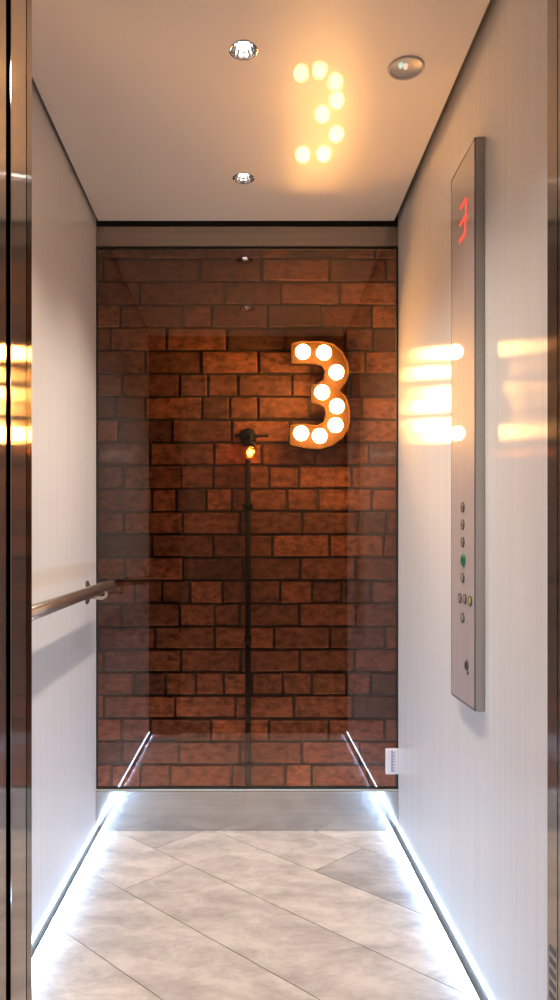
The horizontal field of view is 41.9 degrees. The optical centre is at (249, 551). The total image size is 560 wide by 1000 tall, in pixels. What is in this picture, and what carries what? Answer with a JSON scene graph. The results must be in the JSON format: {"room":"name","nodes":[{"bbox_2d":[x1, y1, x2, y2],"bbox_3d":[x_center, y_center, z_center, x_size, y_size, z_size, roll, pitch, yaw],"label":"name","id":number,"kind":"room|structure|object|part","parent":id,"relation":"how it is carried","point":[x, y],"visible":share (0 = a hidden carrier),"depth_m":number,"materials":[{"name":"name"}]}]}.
{"room":"elevator interior","nodes":[
{"label":"elevator interior","id":0,"kind":"room"},
{"bbox_2d":[32,78,95,938],"bbox_3d":[-0.583,-0.124,2.010,0.030,2.300,1.420,0,0,0],"label":"wall","id":1,"kind":"structure","parent":0,"point":[63,216],"depth_m":2.19,"materials":[{"name":"laminate"}]},
{"bbox_2d":[0,0,31,999],"bbox_3d":[-0.519,-0.024,1.050,0.261,2.100,0.500,0,0,0],"label":"door frame","id":2,"kind":"structure","parent":1,"relation":"attached to","point":[18,12],"depth_m":1.22,"materials":[{"name":"metal"}]},
{"bbox_2d":[32,827,95,948],"bbox_3d":[-0.558,1.017,1.994,0.018,0.017,1.384,0,0,0],"label":"led light strip","id":3,"kind":"object","parent":1,"relation":"attached to","point":[55,899],"visible":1,"depth_m":2.19,"materials":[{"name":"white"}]},
{"bbox_2d":[32,828,101,957],"bbox_3d":[-0.556,1.020,1.994,0.023,0.012,1.387,0,0,0],"label":"baseboard","id":4,"kind":"structure","parent":1,"relation":"attached to","point":[58,902],"depth_m":2.16,"materials":[{"name":"metal"}]},
{"bbox_2d":[32,580,114,620],"bbox_3d":[-0.525,0.141,1.986,0.086,0.084,1.252,0,0,0],"label":"handrail","id":5,"kind":"object","parent":1,"relation":"attached to","point":[41,609],"visible":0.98,"depth_m":2.00,"materials":[{"name":"silver metal"}]},
{"bbox_3d":[-0.528,0.151,2.545,0.068,0.032,0.012,0,0,0],"label":"bracket arm","id":6,"kind":"part","parent":5,"relation":"part of","materials":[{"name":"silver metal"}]},
{"bbox_2d":[98,250,395,785],"bbox_3d":[0.000,-0.175,3.079,2.000,4.798,0.063,0,0,0],"label":"wall","id":7,"kind":"structure","parent":0,"point":[194,346],"depth_m":3.05,"materials":[{"name":"red brick"}]},
{"bbox_2d":[243,447,252,785],"bbox_3d":[-0.008,0.483,3.033,0.044,1.886,0.035,0,0,0],"label":"conduit","id":8,"kind":"object","parent":7,"relation":"attached to","point":[247,505],"visible":0.96,"depth_m":3.02,"materials":[{"name":"black metal"}]},
{"bbox_2d":[235,428,268,455],"bbox_3d":[0.007,-0.446,3.003,0.140,0.139,0.090,0,0,0],"label":"wall lamp","id":9,"kind":"object","parent":7,"relation":"attached to","point":[247,436],"visible":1,"depth_m":3.00,"materials":[{"name":"black metal"}]},
{"bbox_2d":[289,341,349,449],"bbox_3d":[0.285,-0.640,2.976,0.247,0.441,0.080,0,0,0],"label":"marquee number","id":10,"kind":"object","parent":7,"relation":"attached to","point":[326,394],"visible":1,"depth_m":3.01,"materials":[{"name":"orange metal"}]},
{"bbox_3d":[0.207,-0.482,2.967,0.059,0.059,0.063,0,0,0],"label":"bulb","id":11,"kind":"part","parent":10,"relation":"part of","materials":[{"name":"white glass"}]},
{"bbox_3d":[0.215,-0.812,2.967,0.059,0.059,0.063,0,0,0],"label":"bulb","id":12,"kind":"part","parent":10,"relation":"part of","materials":[{"name":"white glass"}]},
{"bbox_3d":[0.283,-0.471,2.967,0.059,0.059,0.063,0,0,0],"label":"bulb","id":13,"kind":"part","parent":10,"relation":"part of","materials":[{"name":"white glass"}]},
{"bbox_3d":[0.293,-0.648,2.967,0.059,0.059,0.063,0,0,0],"label":"bulb","id":14,"kind":"part","parent":10,"relation":"part of","materials":[{"name":"white glass"}]},
{"bbox_3d":[0.300,-0.809,2.967,0.059,0.059,0.063,0,0,0],"label":"bulb","id":15,"kind":"part","parent":10,"relation":"part of","materials":[{"name":"white glass"}]},
{"bbox_3d":[0.347,-0.515,2.967,0.059,0.059,0.063,0,0,0],"label":"bulb","id":16,"kind":"part","parent":10,"relation":"part of","materials":[{"name":"white glass"}]},
{"bbox_3d":[0.352,-0.591,2.967,0.059,0.059,0.063,0,0,0],"label":"bulb","id":17,"kind":"part","parent":10,"relation":"part of","materials":[{"name":"white glass"}]},
{"bbox_3d":[0.350,-0.729,2.967,0.059,0.059,0.063,0,0,0],"label":"bulb","id":18,"kind":"part","parent":10,"relation":"part of","materials":[{"name":"white glass"}]},
{"bbox_2d":[96,789,397,790],"bbox_3d":[-0.011,0.877,2.703,1.115,0.005,0.018,0,0,0],"label":"trim","id":19,"kind":"structure","parent":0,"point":[96,789],"depth_m":2.69,"materials":[{"name":"silver metal"}]},
{"bbox_2d":[96,791,398,830],"bbox_3d":[-0.011,0.953,2.700,1.115,0.146,0.024,0,0,0],"label":"baseboard","id":20,"kind":"structure","parent":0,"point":[115,810],"depth_m":2.69,"materials":[{"name":"metal"}]},
{"bbox_2d":[32,831,478,999],"bbox_3d":[-0.011,1.046,1.979,1.115,0.040,1.418,0,0,0],"label":"floor","id":21,"kind":"structure","parent":0,"point":[146,915],"depth_m":2.02,"materials":[{"name":"stone"}]},
{"bbox_2d":[32,0,489,220],"bbox_3d":[-0.014,-1.218,1.988,1.084,0.012,1.375,0,0,0],"label":"ceiling","id":22,"kind":"structure","parent":0,"point":[150,107],"depth_m":1.96,"materials":[{"name":"beige paint"}]},
{"bbox_2d":[229,40,257,59],"bbox_3d":[-0.016,-1.228,1.765,0.072,0.036,0.072,0,0,0],"label":"recessed light","id":23,"kind":"object","parent":22,"relation":"in","point":[241,49],"visible":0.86,"depth_m":1.78,"materials":[{"name":"silver metal"}]},
{"bbox_2d":[232,172,254,183],"bbox_3d":[-0.021,-1.228,2.370,0.072,0.036,0.072,0,0,0],"label":"recessed light","id":24,"kind":"object","parent":22,"relation":"in","point":[241,178],"visible":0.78,"depth_m":2.39,"materials":[{"name":"silver metal"}]},
{"bbox_2d":[387,55,424,80],"bbox_3d":[0.391,-1.214,1.830,0.092,0.012,0.092,0,0,0],"label":"recessed light","id":25,"kind":"object","parent":22,"relation":"in","point":[408,67],"visible":1,"depth_m":1.83,"materials":[{"name":"silver metal"}]},
{"bbox_2d":[398,0,546,999],"bbox_3d":[0.562,-0.124,2.010,0.030,2.300,1.420,0,0,0],"label":"wall","id":26,"kind":"structure","parent":0,"point":[472,785],"depth_m":1.68,"materials":[{"name":"laminate"}]},
{"bbox_2d":[96,227,397,788],"bbox_3d":[-0.011,-0.164,2.713,1.115,2.077,0.033,0,0,0],"label":"door frame","id":27,"kind":"structure","parent":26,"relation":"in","point":[97,247],"depth_m":2.70,"materials":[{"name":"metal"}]},
{"bbox_2d":[385,748,398,773],"bbox_3d":[0.523,0.770,2.689,0.048,0.094,0.016,0,0,0],"label":"thermometer","id":28,"kind":"object","parent":27,"relation":"attached to","point":[391,754],"visible":1,"depth_m":2.68,"materials":[{"name":"white plastic"}]},
{"bbox_2d":[96,213,397,226],"bbox_3d":[-0.011,-1.238,2.716,1.115,0.072,0.028,0,0,0],"label":"trim","id":29,"kind":"structure","parent":26,"relation":"attached to","point":[394,223],"depth_m":2.70,"materials":[{"name":"black"}]},
{"bbox_2d":[392,828,489,999],"bbox_3d":[0.534,1.020,1.994,0.026,0.012,1.387,0,0,0],"label":"baseboard","id":30,"kind":"structure","parent":26,"relation":"attached to","point":[480,991],"depth_m":1.99,"materials":[{"name":"metal"}]},
{"bbox_2d":[398,826,491,999],"bbox_3d":[0.536,1.017,1.994,0.021,0.017,1.384,0,0,0],"label":"led light strip","id":31,"kind":"object","parent":26,"relation":"attached to","point":[446,916],"visible":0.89,"depth_m":1.99,"materials":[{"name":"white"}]},
{"bbox_2d":[451,137,484,711],"bbox_3d":[0.533,-0.298,1.802,0.028,1.340,0.199,0,0,0],"label":"control panel","id":32,"kind":"object","parent":26,"relation":"attached to","point":[468,182],"visible":1,"depth_m":1.75,"materials":[{"name":"silver metal"}]},
{"bbox_3d":[0.525,-0.298,1.803,0.003,1.332,0.192,0,0,0],"label":"plate","id":33,"kind":"part","parent":32,"relation":"part of","materials":[{"name":"silver metal"}]},
{"bbox_2d":[464,660,468,670],"bbox_3d":[0.522,0.274,1.765,0.003,0.026,0.026,0,0,0],"label":"switch","id":34,"kind":"object","parent":32,"relation":"attached to","point":[466,662],"depth_m":1.76,"materials":[{"name":"silver metal"}]},
{"bbox_2d":[547,0,559,999],"bbox_3d":[0.658,-0.024,1.050,0.261,2.101,0.500,0,0,0],"label":"door frame","id":35,"kind":"structure","parent":26,"relation":"attached to","point":[553,6],"depth_m":1.27,"materials":[{"name":"metal"}]}
]}

